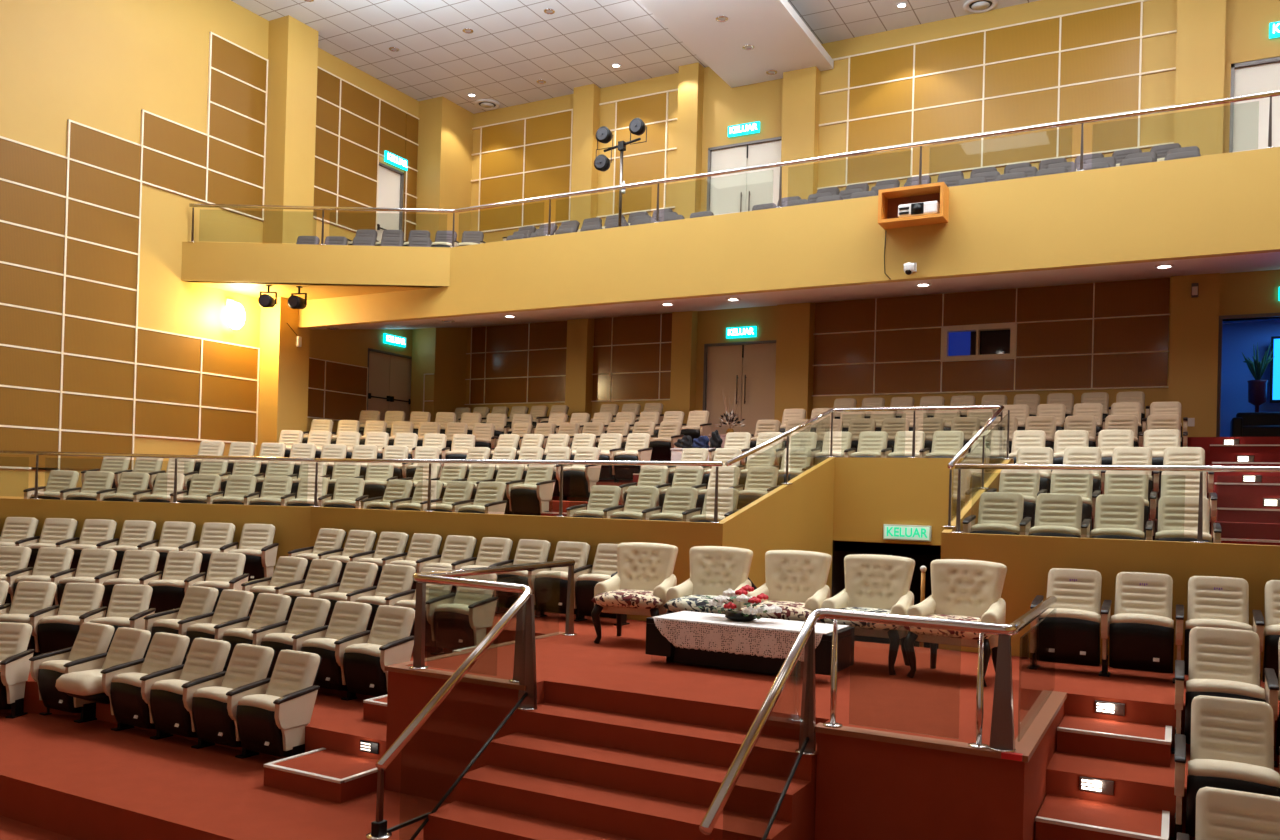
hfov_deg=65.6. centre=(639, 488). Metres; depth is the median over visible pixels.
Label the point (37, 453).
glass railing
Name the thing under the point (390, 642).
chair
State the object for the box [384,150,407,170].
exit sign
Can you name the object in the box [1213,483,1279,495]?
step
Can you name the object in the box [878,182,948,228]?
box
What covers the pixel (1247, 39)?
wall
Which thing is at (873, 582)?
tufted armchair
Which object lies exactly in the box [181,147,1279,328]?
balcony
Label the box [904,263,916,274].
security camera
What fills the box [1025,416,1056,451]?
chair
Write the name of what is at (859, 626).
seat cushion
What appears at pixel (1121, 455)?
chair
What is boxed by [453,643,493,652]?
step
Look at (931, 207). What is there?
projector
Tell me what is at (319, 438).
chair
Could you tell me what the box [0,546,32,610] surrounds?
chair
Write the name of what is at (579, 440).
chair
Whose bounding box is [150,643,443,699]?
floor
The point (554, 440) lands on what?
chair
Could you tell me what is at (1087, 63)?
panelling
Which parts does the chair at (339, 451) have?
backrest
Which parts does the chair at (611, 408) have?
backrest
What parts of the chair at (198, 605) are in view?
armrest, panel, seat, panel, armrest, backrest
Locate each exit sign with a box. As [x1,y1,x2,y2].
[383,333,405,346]
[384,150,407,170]
[726,326,756,338]
[728,121,759,136]
[883,524,931,541]
[1269,21,1279,38]
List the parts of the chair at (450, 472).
backrest, armrest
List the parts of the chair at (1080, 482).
backrest, seat, panel, armrest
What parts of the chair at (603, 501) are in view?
armrest, panel, seat, backrest, panel, armrest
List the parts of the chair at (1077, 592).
panel, armrest, seat, backrest, leg, panel, armrest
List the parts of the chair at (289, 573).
panel, armrest, seat, backrest, panel, armrest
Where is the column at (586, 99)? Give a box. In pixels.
[565,84,599,422]
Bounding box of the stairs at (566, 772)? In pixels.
[423,702,816,839]
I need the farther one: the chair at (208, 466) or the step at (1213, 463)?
the chair at (208, 466)
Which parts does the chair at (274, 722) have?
seat, backrest, panel, armrest, leg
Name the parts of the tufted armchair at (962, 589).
leg, arm, leg, seat, backrest, leg, arm, leg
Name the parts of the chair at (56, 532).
seat, backrest, armrest, panel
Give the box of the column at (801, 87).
[774,39,820,422]
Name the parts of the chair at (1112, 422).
backrest, panel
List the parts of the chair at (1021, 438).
seat, backrest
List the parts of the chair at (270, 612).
seat, backrest, panel, armrest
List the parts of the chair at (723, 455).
backrest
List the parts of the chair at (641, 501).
seat, backrest, panel, armrest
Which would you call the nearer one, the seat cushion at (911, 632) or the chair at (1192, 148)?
the seat cushion at (911, 632)
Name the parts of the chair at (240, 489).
seat, backrest, panel, armrest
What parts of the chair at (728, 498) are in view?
seat, backrest, armrest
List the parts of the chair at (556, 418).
backrest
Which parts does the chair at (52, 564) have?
seat, backrest, panel, armrest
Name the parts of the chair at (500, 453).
backrest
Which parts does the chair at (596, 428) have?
backrest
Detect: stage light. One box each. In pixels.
[258,285,276,307]
[288,286,306,308]
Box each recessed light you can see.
[389,47,398,51]
[462,28,472,33]
[467,93,475,96]
[503,315,515,317]
[536,80,545,83]
[544,8,554,13]
[611,63,620,67]
[660,303,674,305]
[716,16,727,21]
[726,298,740,300]
[742,44,753,49]
[766,70,776,74]
[896,2,907,8]
[915,283,931,286]
[1154,264,1174,268]
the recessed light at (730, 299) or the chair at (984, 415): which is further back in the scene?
the recessed light at (730, 299)
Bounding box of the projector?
[898,201,939,217]
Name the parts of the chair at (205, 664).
seat, leg, panel, armrest, backrest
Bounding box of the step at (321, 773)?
[263,748,384,802]
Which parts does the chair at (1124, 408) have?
backrest, panel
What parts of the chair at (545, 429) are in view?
backrest, panel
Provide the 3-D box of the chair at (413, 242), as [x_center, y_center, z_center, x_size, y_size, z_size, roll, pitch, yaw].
[-4.145,-4.318,18.633,0.542,0.856,0.552,2,0,3]
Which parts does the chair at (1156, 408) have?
backrest, panel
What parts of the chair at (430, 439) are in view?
backrest, panel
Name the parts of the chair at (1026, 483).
armrest, backrest, seat, armrest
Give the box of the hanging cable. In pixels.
[884,231,889,278]
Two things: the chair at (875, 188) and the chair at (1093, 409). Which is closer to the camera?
the chair at (1093, 409)
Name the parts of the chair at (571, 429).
backrest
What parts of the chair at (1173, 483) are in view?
backrest, panel, armrest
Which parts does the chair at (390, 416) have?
backrest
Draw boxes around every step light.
[360,740,378,753]
[1079,776,1113,794]
[1095,701,1124,715]
[1223,439,1238,444]
[1237,455,1253,461]
[1242,475,1261,482]
[1263,499,1279,506]
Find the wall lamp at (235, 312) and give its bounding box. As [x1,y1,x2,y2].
[226,299,244,328]
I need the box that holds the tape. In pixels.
[1001,752,1022,760]
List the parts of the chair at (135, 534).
seat, backrest, panel, armrest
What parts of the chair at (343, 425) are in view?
backrest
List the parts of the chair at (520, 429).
backrest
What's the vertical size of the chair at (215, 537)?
0.872 m
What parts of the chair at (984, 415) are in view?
backrest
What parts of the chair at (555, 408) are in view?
backrest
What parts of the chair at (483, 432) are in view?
seat, backrest, panel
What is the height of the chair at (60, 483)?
0.856 m
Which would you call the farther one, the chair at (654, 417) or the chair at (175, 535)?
the chair at (654, 417)
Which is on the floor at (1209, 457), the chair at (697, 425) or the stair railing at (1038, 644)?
the chair at (697, 425)
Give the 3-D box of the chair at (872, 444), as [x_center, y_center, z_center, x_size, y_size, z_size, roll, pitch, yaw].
[3.354,-0.413,14.363,0.534,0.843,0.544,1,0,29]
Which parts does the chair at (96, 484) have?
seat, backrest, panel, armrest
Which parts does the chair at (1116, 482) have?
backrest, panel, armrest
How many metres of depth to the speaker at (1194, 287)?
16.22 m
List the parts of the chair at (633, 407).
backrest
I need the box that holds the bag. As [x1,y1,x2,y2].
[710,430,722,447]
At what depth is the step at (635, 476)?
15.60 m
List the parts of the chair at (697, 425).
seat, backrest, panel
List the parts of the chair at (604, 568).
seat, backrest, leg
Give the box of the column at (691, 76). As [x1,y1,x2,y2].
[670,62,703,424]
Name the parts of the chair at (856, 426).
backrest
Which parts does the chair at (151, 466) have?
backrest, armrest, panel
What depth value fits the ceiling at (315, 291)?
18.30 m
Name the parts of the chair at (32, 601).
seat, backrest, panel, armrest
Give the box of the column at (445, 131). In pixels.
[410,96,473,421]
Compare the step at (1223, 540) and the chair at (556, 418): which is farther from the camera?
the chair at (556, 418)
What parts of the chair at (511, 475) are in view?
backrest, panel, armrest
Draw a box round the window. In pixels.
[940,322,1016,361]
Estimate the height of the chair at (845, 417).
0.843 m
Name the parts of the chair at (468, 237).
seat, backrest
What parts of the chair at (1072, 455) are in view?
backrest, seat, panel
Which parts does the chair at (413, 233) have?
backrest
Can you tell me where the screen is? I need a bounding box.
[1270,336,1279,402]
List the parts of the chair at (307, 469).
backrest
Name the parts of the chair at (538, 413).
backrest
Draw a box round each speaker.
[287,323,301,346]
[1191,283,1198,297]
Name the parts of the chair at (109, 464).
panel, armrest, backrest, panel, armrest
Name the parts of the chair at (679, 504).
seat, backrest, armrest, panel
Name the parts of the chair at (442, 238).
seat, backrest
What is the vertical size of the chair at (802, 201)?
0.848 m
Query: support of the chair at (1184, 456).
on the floor at (1271, 531)
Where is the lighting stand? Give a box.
[594,118,646,226]
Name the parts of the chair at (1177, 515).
seat, backrest, panel, armrest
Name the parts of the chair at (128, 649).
seat, panel, leg, armrest, backrest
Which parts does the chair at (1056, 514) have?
seat, backrest, panel, armrest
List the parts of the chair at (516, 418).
backrest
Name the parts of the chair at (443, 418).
backrest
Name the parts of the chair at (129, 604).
seat, backrest, panel, armrest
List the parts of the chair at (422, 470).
armrest, backrest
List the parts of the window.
lit pane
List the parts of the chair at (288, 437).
backrest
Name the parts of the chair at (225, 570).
seat, backrest, armrest, panel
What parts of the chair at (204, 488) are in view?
seat, backrest, panel, armrest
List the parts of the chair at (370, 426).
backrest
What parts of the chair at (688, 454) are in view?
backrest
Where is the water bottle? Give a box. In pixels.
[621,181,625,193]
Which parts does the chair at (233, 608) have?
seat, panel, armrest, backrest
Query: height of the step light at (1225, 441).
0.090 m
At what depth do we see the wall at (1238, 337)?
18.45 m
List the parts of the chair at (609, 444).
seat, backrest, panel, armrest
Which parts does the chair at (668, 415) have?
backrest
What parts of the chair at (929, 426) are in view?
seat, backrest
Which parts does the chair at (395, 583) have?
seat, backrest, panel, armrest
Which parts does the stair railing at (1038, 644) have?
floor plate, post, floor plate, post, floor plate, post, post, floor plate, glass panel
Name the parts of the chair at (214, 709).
seat, leg, backrest, panel, armrest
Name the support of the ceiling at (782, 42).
hanging from the ceiling
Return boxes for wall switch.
[1188,418,1194,425]
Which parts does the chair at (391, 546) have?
seat, backrest, panel, armrest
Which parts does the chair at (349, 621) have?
seat, backrest, leg, panel, armrest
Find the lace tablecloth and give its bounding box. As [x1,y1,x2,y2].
[652,611,848,661]
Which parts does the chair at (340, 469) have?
backrest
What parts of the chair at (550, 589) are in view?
seat, backrest, leg, panel, armrest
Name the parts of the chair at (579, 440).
backrest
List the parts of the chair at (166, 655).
seat, leg, panel, armrest, backrest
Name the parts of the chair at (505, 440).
backrest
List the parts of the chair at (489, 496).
seat, backrest, panel, armrest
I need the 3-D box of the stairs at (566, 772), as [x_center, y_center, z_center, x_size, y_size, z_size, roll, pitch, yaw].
[-0.164,2.157,6.145,2.190,1.120,1.620,1,0,29]
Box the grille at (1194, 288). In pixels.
[1192,286,1197,294]
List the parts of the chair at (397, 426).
backrest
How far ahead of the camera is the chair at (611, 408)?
21.02 m
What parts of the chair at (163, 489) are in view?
seat, backrest, panel, armrest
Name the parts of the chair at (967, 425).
backrest, seat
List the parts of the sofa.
arm, backrest, seat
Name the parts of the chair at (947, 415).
backrest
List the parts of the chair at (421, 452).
seat, backrest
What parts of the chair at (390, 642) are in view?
seat, backrest, armrest, panel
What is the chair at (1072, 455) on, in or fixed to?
on the floor at (1271, 531)
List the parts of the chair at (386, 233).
backrest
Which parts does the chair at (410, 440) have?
backrest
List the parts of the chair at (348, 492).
seat, backrest, panel, armrest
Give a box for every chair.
[0,517,39,546]
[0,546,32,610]
[0,580,10,613]
[0,581,58,656]
[0,622,34,718]
[13,547,75,613]
[23,470,80,499]
[24,518,78,574]
[29,622,116,722]
[38,583,106,653]
[55,627,153,730]
[57,549,118,616]
[64,519,118,576]
[66,471,116,500]
[81,457,132,490]
[90,584,155,651]
[102,550,161,615]
[103,472,151,501]
[105,520,158,577]
[110,632,191,739]
[133,457,164,493]
[139,473,187,502]
[143,586,220,663]
[146,521,198,579]
[148,551,205,612]
[150,638,232,748]
[153,458,197,489]
[177,474,223,503]
[186,589,255,670]
[187,459,230,494]
[187,523,238,580]
[192,552,248,611]
[192,643,276,758]
[194,441,224,473]
[213,475,259,504]
[221,460,263,496]
[222,593,292,668]
[227,442,257,474]
[228,524,278,580]
[236,649,322,756]
[241,556,309,615]
[249,476,295,505]
[255,461,297,497]
[259,443,288,476]
[261,597,331,677]
[279,430,303,456]
[283,559,343,620]
[286,477,331,506]
[288,528,346,579]
[289,443,316,478]
[291,462,330,498]
[296,236,319,244]
[301,601,373,700]
[302,419,335,443]
[307,431,331,457]
[318,561,379,625]
[320,444,346,479]
[324,236,347,244]
[324,478,368,508]
[326,530,377,582]
[327,462,363,499]
[331,420,362,443]
[336,431,360,458]
[343,605,414,696]
[347,229,378,244]
[351,445,377,479]
[352,237,375,245]
[355,564,416,629]
[357,532,408,585]
[359,410,379,435]
[359,421,389,444]
[360,480,413,509]
[363,463,397,497]
[365,432,388,458]
[375,230,405,245]
[380,237,403,245]
[382,446,411,478]
[384,411,405,436]
[388,421,413,445]
[390,533,442,588]
[393,433,417,464]
[394,567,455,654]
[396,463,441,496]
[396,480,443,510]
[403,230,432,246]
[406,446,442,477]
[408,238,431,246]
[410,412,430,434]
[417,422,440,445]
[422,433,449,469]
[424,535,476,592]
[431,231,458,246]
[431,481,474,511]
[433,573,497,649]
[435,412,455,433]
[439,463,467,497]
[445,422,467,450]
[446,434,475,459]
[455,407,470,422]
[457,231,485,246]
[458,482,506,513]
[458,537,513,613]
[460,413,481,434]
[465,447,490,477]
[467,464,495,498]
[472,423,497,447]
[473,407,489,420]
[481,407,508,422]
[486,413,509,436]
[489,434,519,459]
[492,447,516,478]
[495,464,524,514]
[496,423,532,447]
[496,539,550,617]
[502,226,535,240]
[506,234,526,240]
[506,406,528,428]
[507,414,533,433]
[510,464,555,515]
[513,230,531,237]
[515,434,544,459]
[518,447,543,478]
[530,231,547,237]
[530,406,548,425]
[534,413,567,433]
[534,423,555,447]
[534,541,591,621]
[535,227,554,234]
[539,223,557,231]
[540,405,569,422]
[542,434,570,459]
[545,447,571,500]
[554,220,579,234]
[555,228,576,234]
[558,224,577,230]
[558,423,579,447]
[560,447,600,501]
[566,485,623,518]
[570,413,590,433]
[570,434,595,459]
[571,422,604,446]
[575,544,629,625]
[577,217,601,231]
[580,225,601,231]
[582,221,601,226]
[582,412,612,433]
[590,404,618,421]
[596,422,629,447]
[598,433,624,482]
[602,215,624,228]
[605,218,626,228]
[605,412,635,433]
[606,221,628,227]
[610,486,661,519]
[612,403,640,421]
[614,433,652,479]
[619,466,670,509]
[621,422,656,449]
[627,211,648,225]
[629,412,659,432]
[630,215,651,225]
[633,218,655,224]
[635,403,663,423]
[649,421,683,460]
[649,487,700,521]
[652,208,672,219]
[654,411,685,436]
[659,212,677,221]
[659,466,706,512]
[661,215,684,221]
[666,448,710,486]
[680,411,711,447]
[690,211,713,217]
[690,488,739,522]
[696,466,743,513]
[702,448,744,488]
[709,432,751,468]
[737,466,780,508]
[738,448,779,489]
[746,432,785,464]
[750,420,780,447]
[752,203,776,210]
[777,196,800,206]
[777,448,813,485]
[779,409,805,432]
[779,432,820,469]
[782,419,810,447]
[783,199,808,206]
[808,192,831,203]
[810,408,834,432]
[814,432,855,465]
[816,187,839,194]
[816,195,842,202]
[816,419,842,451]
[833,398,856,418]
[839,188,863,199]
[840,412,864,431]
[845,183,868,190]
[848,418,875,451]
[849,191,876,198]
[850,431,891,457]
[861,398,884,417]
[870,407,895,430]
[871,184,895,195]
[875,179,899,186]
[881,418,909,452]
[887,431,929,457]
[890,397,913,417]
[902,406,927,430]
[903,180,929,186]
[906,175,930,182]
[915,417,944,452]
[920,396,943,417]
[925,431,968,457]
[934,410,960,430]
[937,171,963,181]
[938,176,963,186]
[950,395,974,416]
[951,417,980,452]
[957,177,986,185]
[962,492,1031,534]
[965,430,1009,457]
[967,405,994,430]
[970,167,996,177]
[972,171,999,181]
[981,395,1006,416]
[986,469,1046,527]
[987,416,1017,453]
[996,172,1026,180]
[1003,404,1029,429]
[1004,162,1031,173]
[1009,166,1037,176]
[1009,430,1045,463]
[1013,394,1039,415]
[1016,447,1053,492]
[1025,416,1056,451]
[1028,493,1090,537]
[1030,568,1111,676]
[1035,167,1067,175]
[1036,404,1065,430]
[1039,158,1066,169]
[1046,162,1075,171]
[1047,393,1073,417]
[1050,470,1100,531]
[1053,430,1088,463]
[1063,447,1105,511]
[1064,415,1098,446]
[1073,403,1104,446]
[1075,153,1103,170]
[1077,162,1109,170]
[1081,392,1110,429]
[1085,157,1115,166]
[1090,495,1153,539]
[1098,430,1133,483]
[1104,471,1156,540]
[1105,415,1143,446]
[1109,572,1183,683]
[1111,402,1146,446]
[1112,148,1141,166]
[1112,447,1158,518]
[1116,391,1149,431]
[1120,156,1154,165]
[1125,151,1156,161]
[1143,429,1180,489]
[1147,414,1187,446]
[1150,143,1180,161]
[1150,402,1187,437]
[1154,496,1221,542]
[1157,471,1216,542]
[1160,447,1213,500]
[1164,151,1200,160]
[1166,146,1199,155]
[1170,695,1279,839]
[1171,627,1278,767]
[1177,787,1279,839]
[1184,576,1264,674]
[1262,580,1279,683]
[1276,638,1279,754]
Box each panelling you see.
[0,32,267,471]
[307,357,367,420]
[313,66,419,241]
[465,321,566,404]
[470,109,572,232]
[591,313,671,401]
[596,89,677,217]
[812,278,1169,395]
[817,0,1176,189]
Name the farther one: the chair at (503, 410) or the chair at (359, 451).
the chair at (503, 410)
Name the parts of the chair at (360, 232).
backrest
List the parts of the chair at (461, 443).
seat, backrest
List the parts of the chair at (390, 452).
backrest, seat, panel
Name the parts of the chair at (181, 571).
seat, backrest, panel, armrest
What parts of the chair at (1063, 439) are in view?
seat, backrest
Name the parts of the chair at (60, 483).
panel, armrest, seat, backrest, panel, armrest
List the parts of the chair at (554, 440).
backrest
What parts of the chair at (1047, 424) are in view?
backrest, seat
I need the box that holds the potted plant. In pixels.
[1242,342,1273,411]
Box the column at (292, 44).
[256,15,318,456]
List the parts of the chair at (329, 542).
panel, armrest, seat, backrest, panel, armrest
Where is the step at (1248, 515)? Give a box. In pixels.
[1216,508,1279,523]
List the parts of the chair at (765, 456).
seat, backrest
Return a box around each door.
[367,348,411,421]
[377,162,403,240]
[703,340,775,434]
[706,136,781,214]
[1229,57,1279,152]
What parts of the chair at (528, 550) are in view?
seat, backrest, panel, leg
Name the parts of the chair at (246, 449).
backrest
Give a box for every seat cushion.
[591,589,662,608]
[664,595,737,613]
[739,601,811,621]
[819,607,900,630]
[903,614,991,639]
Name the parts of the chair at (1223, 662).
leg, panel, armrest, backrest, seat, panel, armrest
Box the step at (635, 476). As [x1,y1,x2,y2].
[633,473,638,482]
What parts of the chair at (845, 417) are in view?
backrest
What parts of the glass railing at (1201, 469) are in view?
post, handrail, post, floor plate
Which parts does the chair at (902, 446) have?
seat, backrest, panel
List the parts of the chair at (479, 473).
backrest, armrest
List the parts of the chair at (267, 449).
backrest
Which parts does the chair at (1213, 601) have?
backrest, seat, panel, armrest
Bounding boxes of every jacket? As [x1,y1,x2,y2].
[674,435,692,447]
[692,436,708,447]
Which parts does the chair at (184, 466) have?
backrest, panel, armrest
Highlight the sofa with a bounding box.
[1230,412,1279,436]
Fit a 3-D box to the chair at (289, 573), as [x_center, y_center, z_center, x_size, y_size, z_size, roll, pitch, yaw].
[-4.242,1.248,11.641,0.632,0.872,0.562,1,0,29]
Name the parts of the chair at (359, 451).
backrest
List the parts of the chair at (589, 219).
backrest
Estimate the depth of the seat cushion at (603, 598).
9.17 m
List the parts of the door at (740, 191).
pull handle, pull handle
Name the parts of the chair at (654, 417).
backrest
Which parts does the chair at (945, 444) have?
seat, backrest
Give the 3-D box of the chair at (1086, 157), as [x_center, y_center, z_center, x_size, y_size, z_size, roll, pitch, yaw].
[7.122,-4.914,15.699,0.538,0.848,0.547,1,0,29]
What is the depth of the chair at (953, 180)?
15.71 m
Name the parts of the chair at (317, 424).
backrest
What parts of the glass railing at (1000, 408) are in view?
post, post, handrail, post, post, post, post, post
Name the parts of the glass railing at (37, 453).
post, post, post, handrail, post, post, post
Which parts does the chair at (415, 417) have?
backrest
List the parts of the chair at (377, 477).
seat, backrest, armrest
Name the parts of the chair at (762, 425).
backrest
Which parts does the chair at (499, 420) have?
backrest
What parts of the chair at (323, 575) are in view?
seat, backrest, panel, armrest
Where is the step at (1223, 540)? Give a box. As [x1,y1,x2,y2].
[1221,538,1279,545]
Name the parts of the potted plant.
pot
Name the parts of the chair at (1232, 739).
leg, panel, armrest, backrest, seat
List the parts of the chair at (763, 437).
backrest, panel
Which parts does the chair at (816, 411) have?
backrest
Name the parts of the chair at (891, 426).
backrest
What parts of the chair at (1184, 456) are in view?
backrest, panel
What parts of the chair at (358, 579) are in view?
seat, backrest, panel, armrest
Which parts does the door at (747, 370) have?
pull handle, pull handle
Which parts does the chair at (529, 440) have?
backrest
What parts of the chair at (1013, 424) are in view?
backrest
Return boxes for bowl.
[725,611,756,621]
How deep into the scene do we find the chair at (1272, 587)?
7.71 m
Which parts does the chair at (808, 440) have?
backrest, panel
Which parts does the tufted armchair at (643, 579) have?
leg, arm, leg, seat, backrest, leg, arm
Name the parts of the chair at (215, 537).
seat, backrest, panel, armrest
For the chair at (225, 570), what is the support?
on the floor at (427, 654)
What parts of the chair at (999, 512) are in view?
panel, armrest, seat, backrest, panel, armrest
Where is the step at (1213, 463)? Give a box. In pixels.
[1211,462,1279,472]
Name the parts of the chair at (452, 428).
backrest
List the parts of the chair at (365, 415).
backrest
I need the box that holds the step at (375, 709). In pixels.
[363,695,386,722]
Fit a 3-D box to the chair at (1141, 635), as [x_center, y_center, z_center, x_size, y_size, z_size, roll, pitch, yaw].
[4.189,1.137,8.194,0.542,0.856,0.552,1,0,29]
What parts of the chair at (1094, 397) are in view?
backrest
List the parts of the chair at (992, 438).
seat, backrest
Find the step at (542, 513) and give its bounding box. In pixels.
[541,512,566,515]
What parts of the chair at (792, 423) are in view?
backrest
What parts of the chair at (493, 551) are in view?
seat, backrest, leg, armrest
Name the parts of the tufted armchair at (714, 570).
arm, backrest, arm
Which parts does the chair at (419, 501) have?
seat, backrest, panel, armrest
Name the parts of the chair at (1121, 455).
backrest, panel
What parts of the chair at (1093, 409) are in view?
backrest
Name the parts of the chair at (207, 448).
backrest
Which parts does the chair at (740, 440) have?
panel, backrest, panel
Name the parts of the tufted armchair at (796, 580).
arm, backrest, arm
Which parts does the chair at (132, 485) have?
seat, backrest, panel, armrest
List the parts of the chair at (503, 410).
backrest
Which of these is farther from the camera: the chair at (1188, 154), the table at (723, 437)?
the table at (723, 437)
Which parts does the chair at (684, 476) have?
backrest, armrest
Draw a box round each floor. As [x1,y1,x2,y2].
[0,672,386,759]
[0,712,448,839]
[0,815,77,839]
[80,487,621,511]
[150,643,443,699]
[165,472,636,500]
[385,607,1279,839]
[403,468,1279,493]
[708,437,1279,452]
[1091,492,1279,518]
[1092,517,1279,539]
[1205,453,1279,465]
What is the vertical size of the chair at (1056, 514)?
0.843 m
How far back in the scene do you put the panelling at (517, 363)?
23.08 m
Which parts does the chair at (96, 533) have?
seat, backrest, panel, armrest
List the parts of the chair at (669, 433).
seat, backrest, panel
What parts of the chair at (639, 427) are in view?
backrest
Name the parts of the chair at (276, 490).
seat, backrest, panel, armrest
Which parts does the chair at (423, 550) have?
seat, backrest, panel, armrest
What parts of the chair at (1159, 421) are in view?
backrest, panel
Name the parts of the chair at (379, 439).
backrest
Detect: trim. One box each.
[384,632,1066,762]
[423,373,433,411]
[1216,312,1279,436]
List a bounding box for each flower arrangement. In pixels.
[698,585,781,621]
[714,391,744,432]
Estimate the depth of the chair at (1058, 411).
15.66 m
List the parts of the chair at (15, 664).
backrest, panel, leg, armrest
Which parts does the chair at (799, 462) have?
seat, backrest, armrest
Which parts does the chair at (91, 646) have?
leg, panel, armrest, seat, panel, leg, armrest, backrest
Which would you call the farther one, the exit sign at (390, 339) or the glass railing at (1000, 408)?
the exit sign at (390, 339)
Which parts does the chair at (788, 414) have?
backrest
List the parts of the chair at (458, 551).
seat, backrest, panel, armrest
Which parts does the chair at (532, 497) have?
seat, backrest, panel, armrest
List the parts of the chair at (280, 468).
backrest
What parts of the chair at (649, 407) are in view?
backrest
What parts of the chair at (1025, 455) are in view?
backrest, seat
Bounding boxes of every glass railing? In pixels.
[0,450,722,522]
[188,90,1279,246]
[725,405,1013,526]
[951,463,1279,542]
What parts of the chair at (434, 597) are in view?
seat, backrest, leg, panel, armrest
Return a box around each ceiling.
[187,281,446,299]
[231,0,1038,113]
[310,252,1279,328]
[639,0,833,87]
[834,540,940,555]
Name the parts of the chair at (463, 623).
seat, backrest, panel, armrest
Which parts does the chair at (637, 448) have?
seat, backrest, panel, armrest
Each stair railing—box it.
[366,560,576,839]
[699,596,1056,839]
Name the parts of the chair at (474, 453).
backrest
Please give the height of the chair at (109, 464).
0.856 m
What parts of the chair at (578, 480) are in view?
seat, backrest, panel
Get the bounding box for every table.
[645,611,854,682]
[670,448,713,460]
[708,435,753,447]
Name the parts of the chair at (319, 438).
backrest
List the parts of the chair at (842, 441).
seat, backrest, panel, armrest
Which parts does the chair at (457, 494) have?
seat, backrest, armrest, panel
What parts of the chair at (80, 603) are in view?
seat, backrest, panel, armrest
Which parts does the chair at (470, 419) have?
backrest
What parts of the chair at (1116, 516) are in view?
seat, backrest, panel, armrest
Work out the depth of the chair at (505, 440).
17.58 m
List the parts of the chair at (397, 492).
panel, armrest, seat, backrest, panel, armrest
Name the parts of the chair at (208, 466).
backrest, armrest, panel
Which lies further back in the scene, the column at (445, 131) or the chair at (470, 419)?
the column at (445, 131)
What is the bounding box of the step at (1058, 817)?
[1035,794,1169,839]
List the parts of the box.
panel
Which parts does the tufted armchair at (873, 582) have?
arm, seat, backrest, leg, arm, leg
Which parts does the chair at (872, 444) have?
seat, backrest, panel, armrest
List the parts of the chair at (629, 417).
backrest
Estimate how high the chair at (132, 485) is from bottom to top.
0.856 m
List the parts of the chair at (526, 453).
backrest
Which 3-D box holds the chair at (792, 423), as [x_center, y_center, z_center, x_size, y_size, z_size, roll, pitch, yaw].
[2.559,-0.720,16.248,0.534,0.843,0.544,1,0,29]
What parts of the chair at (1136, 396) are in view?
backrest, panel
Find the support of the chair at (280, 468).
on the floor
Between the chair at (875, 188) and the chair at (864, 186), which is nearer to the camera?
the chair at (875, 188)
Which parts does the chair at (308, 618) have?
seat, backrest, panel, armrest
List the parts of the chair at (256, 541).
seat, backrest, panel, armrest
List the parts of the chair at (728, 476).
seat, backrest, armrest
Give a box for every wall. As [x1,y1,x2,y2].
[0,0,418,498]
[0,498,1279,679]
[465,0,1279,417]
[716,457,1013,649]
[831,540,940,648]
[1168,0,1225,436]
[1220,319,1279,436]
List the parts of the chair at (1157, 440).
seat, backrest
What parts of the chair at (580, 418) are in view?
backrest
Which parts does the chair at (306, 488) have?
seat, backrest, panel, armrest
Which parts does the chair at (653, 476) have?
panel, armrest, backrest, armrest, panel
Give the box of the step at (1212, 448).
[1209,445,1279,452]
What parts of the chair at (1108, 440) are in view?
seat, backrest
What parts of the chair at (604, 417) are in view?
backrest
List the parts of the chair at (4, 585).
backrest, panel, armrest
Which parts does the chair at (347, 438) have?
backrest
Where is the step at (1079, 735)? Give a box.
[1057,715,1171,766]
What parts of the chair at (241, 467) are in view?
backrest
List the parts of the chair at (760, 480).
seat, backrest, armrest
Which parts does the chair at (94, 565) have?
seat, backrest, panel, armrest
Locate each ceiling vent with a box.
[474,99,499,109]
[963,0,997,12]
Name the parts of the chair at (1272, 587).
seat, backrest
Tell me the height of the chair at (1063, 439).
0.843 m
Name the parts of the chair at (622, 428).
backrest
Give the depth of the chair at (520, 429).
18.98 m
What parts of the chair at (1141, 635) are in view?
seat, backrest, panel, armrest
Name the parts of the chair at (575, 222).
backrest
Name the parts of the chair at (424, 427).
backrest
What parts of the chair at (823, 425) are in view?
backrest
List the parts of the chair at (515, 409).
backrest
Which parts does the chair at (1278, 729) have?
backrest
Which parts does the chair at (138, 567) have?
seat, backrest, armrest, panel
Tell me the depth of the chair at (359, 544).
12.66 m
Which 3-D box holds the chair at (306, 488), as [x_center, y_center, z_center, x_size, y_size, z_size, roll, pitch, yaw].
[-4.782,0.259,14.422,0.543,0.856,0.552,2,0,3]
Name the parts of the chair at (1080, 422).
backrest, seat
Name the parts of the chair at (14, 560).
seat, backrest, panel, armrest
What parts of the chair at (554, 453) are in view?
backrest, panel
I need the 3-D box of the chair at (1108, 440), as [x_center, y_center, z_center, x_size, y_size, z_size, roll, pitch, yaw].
[6.174,-0.348,12.830,0.534,0.843,0.544,1,0,29]
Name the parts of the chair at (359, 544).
seat, backrest, panel, armrest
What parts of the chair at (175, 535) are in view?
seat, backrest, panel, armrest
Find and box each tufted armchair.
[591,542,677,643]
[664,546,752,613]
[739,550,831,622]
[819,554,914,674]
[903,559,1006,686]
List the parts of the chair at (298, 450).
backrest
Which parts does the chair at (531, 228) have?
backrest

